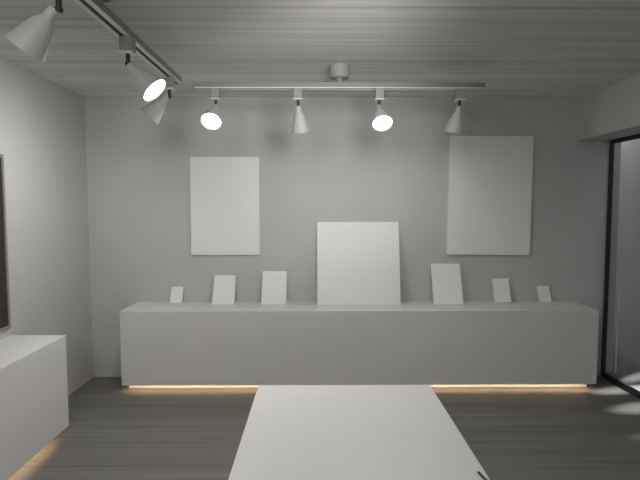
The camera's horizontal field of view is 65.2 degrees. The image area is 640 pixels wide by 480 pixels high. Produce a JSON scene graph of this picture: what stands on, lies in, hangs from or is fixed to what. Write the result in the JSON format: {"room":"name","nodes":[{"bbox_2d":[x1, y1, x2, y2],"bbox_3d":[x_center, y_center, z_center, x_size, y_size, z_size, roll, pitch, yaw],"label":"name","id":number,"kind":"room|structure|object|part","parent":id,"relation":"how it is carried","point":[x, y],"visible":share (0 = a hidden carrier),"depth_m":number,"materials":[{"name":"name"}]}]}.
{"room":"art gallery","nodes":[
{"label":"art gallery","id":0,"kind":"room"},
{"bbox_2d":[0,57,92,395],"bbox_3d":[-2.150,0.226,1.206,0.100,2.585,6.810,0,4,0],"label":"wall","id":1,"kind":"structure","parent":0,"point":[43,130],"depth_m":3.91,"materials":[{"name":"paint"}]},
{"bbox_2d":[0,154,10,331],"bbox_3d":[-2.101,0.053,2.793,0.021,1.165,1.120,0,4,0],"label":"framed board","id":2,"kind":"object","parent":1,"relation":"attached to","point":[5,317],"visible":1,"depth_m":3.32,"materials":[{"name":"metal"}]},
{"bbox_3d":[-2.101,0.623,2.832,0.021,0.022,1.076,0,4,0],"label":"frame","id":3,"kind":"part","parent":2,"relation":"part of","materials":[{"name":"grey metal"}]},
{"bbox_2d":[0,0,639,97],"bbox_3d":[0.260,-1.115,1.134,4.920,0.100,7.010,0,4,0],"label":"ceiling","id":4,"kind":"structure","parent":0,"point":[518,48],"depth_m":3.06,"materials":[{"name":"white wood"}]},
{"bbox_2d":[73,0,181,83],"bbox_3d":[-0.957,-1.043,2.026,0.144,0.162,2.712,0,4,0],"label":"ceiling track","id":5,"kind":"object","parent":4,"relation":"attached to","point":[97,9],"visible":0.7,"depth_m":2.38,"materials":[{"name":"grey metal"}]},
{"bbox_2d":[5,0,62,61],"bbox_3d":[-1.006,-0.794,1.793,0.218,0.304,0.141,0,4,0],"label":"track spotlight","id":6,"kind":"object","parent":5,"relation":"hanging from","point":[33,36],"visible":1,"depth_m":1.76,"materials":[{"name":"grey metal"}]},
{"bbox_3d":[-0.930,-0.840,1.780,0.028,0.057,0.028,0,4,0],"label":"arm","id":7,"kind":"part","parent":6,"relation":"part of","materials":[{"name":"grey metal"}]},
{"bbox_2d":[118,36,165,101],"bbox_3d":[-0.869,-0.837,2.450,0.216,0.308,0.140,0,4,0],"label":"track spotlight","id":8,"kind":"object","parent":5,"relation":"hanging from","point":[150,86],"visible":1,"depth_m":2.42,"materials":[{"name":"grey metal"}]},
{"bbox_3d":[-0.944,-0.886,2.458,0.028,0.057,0.028,0,4,0],"label":"arm","id":9,"kind":"part","parent":8,"relation":"part of","materials":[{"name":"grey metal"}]},
{"bbox_3d":[-0.944,-0.917,2.456,0.066,0.007,0.070,0,4,0],"label":"adapter plate","id":10,"kind":"part","parent":8,"relation":"part of","materials":[{"name":"white metal"}]},
{"bbox_3d":[-0.856,-0.778,2.454,0.189,0.188,0.140,0,4,0],"label":"lamp shade","id":11,"kind":"part","parent":8,"relation":"part of","materials":[{"name":"white metal"}]},
{"bbox_2d":[140,76,175,123],"bbox_3d":[-1.044,-0.896,3.224,0.218,0.295,0.141,0,4,0],"label":"track spotlight","id":12,"kind":"object","parent":5,"relation":"hanging from","point":[154,110],"visible":0.99,"depth_m":3.18,"materials":[{"name":"grey metal"}]},
{"bbox_3d":[-1.060,-0.844,3.227,0.185,0.191,0.141,0,4,0],"label":"lamp shade","id":13,"kind":"part","parent":12,"relation":"part of","materials":[{"name":"white metal"}]},
{"bbox_3d":[-0.968,-0.938,3.216,0.028,0.057,0.028,0,4,0],"label":"arm","id":14,"kind":"part","parent":12,"relation":"part of","materials":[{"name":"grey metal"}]},
{"bbox_2d":[193,63,484,90],"bbox_3d":[0.136,-1.145,3.522,2.042,0.162,0.144,0,4,0],"label":"ceiling track","id":15,"kind":"object","parent":4,"relation":"attached to","point":[338,72],"visible":1,"depth_m":3.49,"materials":[{"name":"grey metal"}]},
{"bbox_2d":[201,88,220,129],"bbox_3d":[-0.744,-0.911,3.461,0.141,0.297,0.208,0,4,0],"label":"track spotlight","id":16,"kind":"object","parent":15,"relation":"hanging from","point":[211,119],"visible":1,"depth_m":3.44,"materials":[{"name":"grey metal"}]},
{"bbox_3d":[-0.744,-0.857,3.455,0.141,0.189,0.187,0,4,0],"label":"lamp shade","id":17,"kind":"part","parent":16,"relation":"part of","materials":[{"name":"white metal"}]},
{"bbox_2d":[292,88,310,133],"bbox_3d":[-0.135,-0.912,3.577,0.140,0.311,0.154,0,4,0],"label":"track spotlight","id":18,"kind":"object","parent":15,"relation":"hanging from","point":[300,124],"visible":1,"depth_m":3.53,"materials":[{"name":"grey metal"}]},
{"bbox_3d":[-0.135,-0.857,3.589,0.140,0.199,0.137,0,4,0],"label":"lamp shade","id":19,"kind":"part","parent":18,"relation":"part of","materials":[{"name":"white metal"}]},
{"bbox_3d":[0.136,-1.088,3.526,2.030,0.036,0.068,0,4,0],"label":"rail","id":20,"kind":"part","parent":15,"relation":"part of","materials":[{"name":"grey metal"}]},
{"bbox_2d":[372,88,392,130],"bbox_3d":[0.430,-0.909,3.474,0.141,0.303,0.201,0,4,0],"label":"track spotlight","id":21,"kind":"object","parent":15,"relation":"hanging from","point":[382,121],"visible":1,"depth_m":3.46,"materials":[{"name":"grey metal"}]},
{"bbox_3d":[0.430,-0.855,3.468,0.141,0.194,0.181,0,4,0],"label":"lamp shade","id":22,"kind":"part","parent":21,"relation":"part of","materials":[{"name":"white metal"}]},
{"bbox_2d":[444,88,464,133],"bbox_3d":[0.965,-0.913,3.588,0.140,0.312,0.158,0,4,0],"label":"track spotlight","id":23,"kind":"object","parent":15,"relation":"hanging from","point":[455,123],"visible":1,"depth_m":3.54,"materials":[{"name":"grey metal"}]},
{"bbox_3d":[0.965,-0.858,3.601,0.140,0.200,0.141,0,4,0],"label":"lamp shade","id":24,"kind":"part","parent":23,"relation":"part of","materials":[{"name":"white metal"}]},
{"bbox_2d":[8,376,639,479],"bbox_3d":[0.260,1.564,1.316,4.920,0.100,7.010,0,4,0],"label":"floor","id":25,"kind":"structure","parent":0,"point":[115,430],"depth_m":3.52,"materials":[{"name":"wood"}]},
{"bbox_2d":[0,335,68,479],"bbox_3d":[-1.915,1.111,1.945,0.379,0.720,3.000,0,4,0],"label":"display counter","id":26,"kind":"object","parent":25,"relation":"on","point":[33,368],"depth_m":3.04,"materials":[{"name":"white laminate"}]},
{"bbox_2d":[228,385,489,479],"bbox_3d":[0.127,1.133,1.612,0.846,0.720,1.760,0,4,0],"label":"display table","id":27,"kind":"object","parent":25,"relation":"on","point":[291,432],"visible":1,"depth_m":1.91,"materials":[{"name":"white laminate"}]},
{"bbox_2d":[120,301,598,387],"bbox_3d":[0.339,0.941,4.463,4.050,0.716,0.443,0,4,0],"label":"display counter","id":28,"kind":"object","parent":25,"relation":"on","point":[165,344],"depth_m":4.24,"materials":[{"name":"white laminate"}]},
{"bbox_2d":[170,287,183,302],"bbox_3d":[-1.317,0.506,4.602,0.112,0.143,0.074,0,4,0],"label":"panel","id":29,"kind":"object","parent":28,"relation":"on","point":[176,296],"visible":1,"depth_m":4.59,"materials":[{"name":"white fabric"}]},
{"bbox_2d":[212,275,235,303],"bbox_3d":[-0.875,0.455,4.566,0.199,0.251,0.147,0,4,0],"label":"panel","id":30,"kind":"object","parent":28,"relation":"on","point":[224,285],"visible":1,"depth_m":4.56,"materials":[{"name":"white fabric"}]},
{"bbox_2d":[261,271,286,303],"bbox_3d":[-0.418,0.436,4.567,0.226,0.288,0.149,0,4,0],"label":"panel","id":31,"kind":"object","parent":28,"relation":"on","point":[274,283],"visible":1,"depth_m":4.56,"materials":[{"name":"white fabric"}]},
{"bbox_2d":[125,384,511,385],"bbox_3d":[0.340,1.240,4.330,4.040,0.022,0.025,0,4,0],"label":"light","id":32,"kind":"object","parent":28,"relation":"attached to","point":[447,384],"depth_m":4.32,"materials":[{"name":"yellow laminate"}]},
{"bbox_2d":[317,222,400,304],"bbox_3d":[0.348,0.209,4.543,0.749,0.740,0.181,0,4,0],"label":"panel","id":33,"kind":"object","parent":28,"relation":"on","point":[358,263],"visible":1,"depth_m":4.53,"materials":[{"name":"white fabric"}]},
{"bbox_2d":[430,264,463,303],"bbox_3d":[1.160,0.401,4.571,0.269,0.355,0.162,0,4,0],"label":"panel","id":34,"kind":"object","parent":28,"relation":"on","point":[446,278],"visible":1,"depth_m":4.56,"materials":[{"name":"white fabric"}]},
{"bbox_2d":[492,278,511,302],"bbox_3d":[1.678,0.466,4.619,0.158,0.217,0.085,0,4,-1],"label":"panel","id":35,"kind":"object","parent":28,"relation":"on","point":[501,288],"visible":1,"depth_m":4.61,"materials":[{"name":"white fabric"}]},
{"bbox_2d":[537,286,551,301],"bbox_3d":[2.077,0.500,4.632,0.114,0.148,0.070,0,4,-1],"label":"panel","id":36,"kind":"object","parent":28,"relation":"on","point":[544,295],"visible":1,"depth_m":4.63,"materials":[{"name":"white fabric"}]},
{"bbox_2d":[85,97,609,376],"bbox_3d":[0.233,-0.009,4.672,4.920,2.585,0.100,0,4,0],"label":"wall","id":37,"kind":"structure","parent":0,"point":[343,169],"depth_m":4.59,"materials":[{"name":"paint"}]},
{"bbox_2d":[190,157,259,254],"bbox_3d":[-0.868,-0.310,4.576,0.629,0.893,0.030,0,4,0],"label":"wall panel","id":38,"kind":"object","parent":37,"relation":"attached to","point":[224,191],"visible":1,"depth_m":4.56,"materials":[{"name":"white fabric"}]},
{"bbox_2d":[447,136,533,254],"bbox_3d":[1.558,-0.405,4.589,0.763,1.085,0.030,0,4,0],"label":"wall panel","id":39,"kind":"object","parent":37,"relation":"attached to","point":[490,177],"visible":1,"depth_m":4.57,"materials":[{"name":"white fabric"}]},
{"bbox_2d":[579,73,639,139],"bbox_3d":[2.560,0.224,1.244,0.320,2.585,6.810,0,4,0],"label":"wall","id":40,"kind":"structure","parent":0,"point":[611,112],"depth_m":4.09,"materials":[{"name":"paint"}]},
{"bbox_2d":[601,134,639,398],"bbox_3d":[2.667,0.223,4.094,0.028,2.200,1.116,0,4,0],"label":"door","id":41,"kind":"structure","parent":40,"relation":"in","point":[626,387],"depth_m":4.60,"materials":[{"name":"black metal"}]},
{"bbox_3d":[2.667,1.295,4.167,0.028,0.050,1.040,0,4,0],"label":"rail","id":42,"kind":"part","parent":41,"relation":"part of","materials":[{"name":"black metal"}]},
{"bbox_3d":[2.667,-0.857,4.021,0.028,0.036,1.040,0,4,0],"label":"rail","id":43,"kind":"part","parent":41,"relation":"part of","materials":[{"name":"black metal"}]},
{"label":"outside","id":44,"kind":"structure","parent":0,"visible":0},
{"bbox_2d":[607,353,639,390],"bbox_3d":[3.026,1.313,5.025,0.670,0.098,8.200,0,4,0],"label":"pavement","id":45,"kind":"structure","parent":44,"point":[628,372],"depth_m":4.82,"materials":[{"name":"grey concrete"}]},
{"bbox_2d":[606,142,620,371],"bbox_3d":[2.761,-0.277,4.825,0.130,3.102,0.180,0,4,0],"label":"wall pier","id":46,"kind":"object","parent":45,"relation":"on","point":[617,149],"visible":0.14,"depth_m":4.76,"materials":[{"name":"grey paint"}]},
{"bbox_2d":[614,290,619,372],"bbox_3d":[2.847,0.879,4.794,0.012,0.800,0.012,0,4,0],"label":"post","id":47,"kind":"object","parent":45,"relation":"on","point":[618,290],"visible":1,"depth_m":4.79,"materials":[{"name":"silver metal"}]},
{"bbox_2d":[613,139,639,365],"bbox_3d":[3.026,-0.283,4.917,0.670,3.102,8.200,0,4,0],"label":"wall","id":48,"kind":"structure","parent":45,"relation":"on","point":[628,239],"depth_m":5.17,"materials":[{"name":"grey paint"}]}
]}

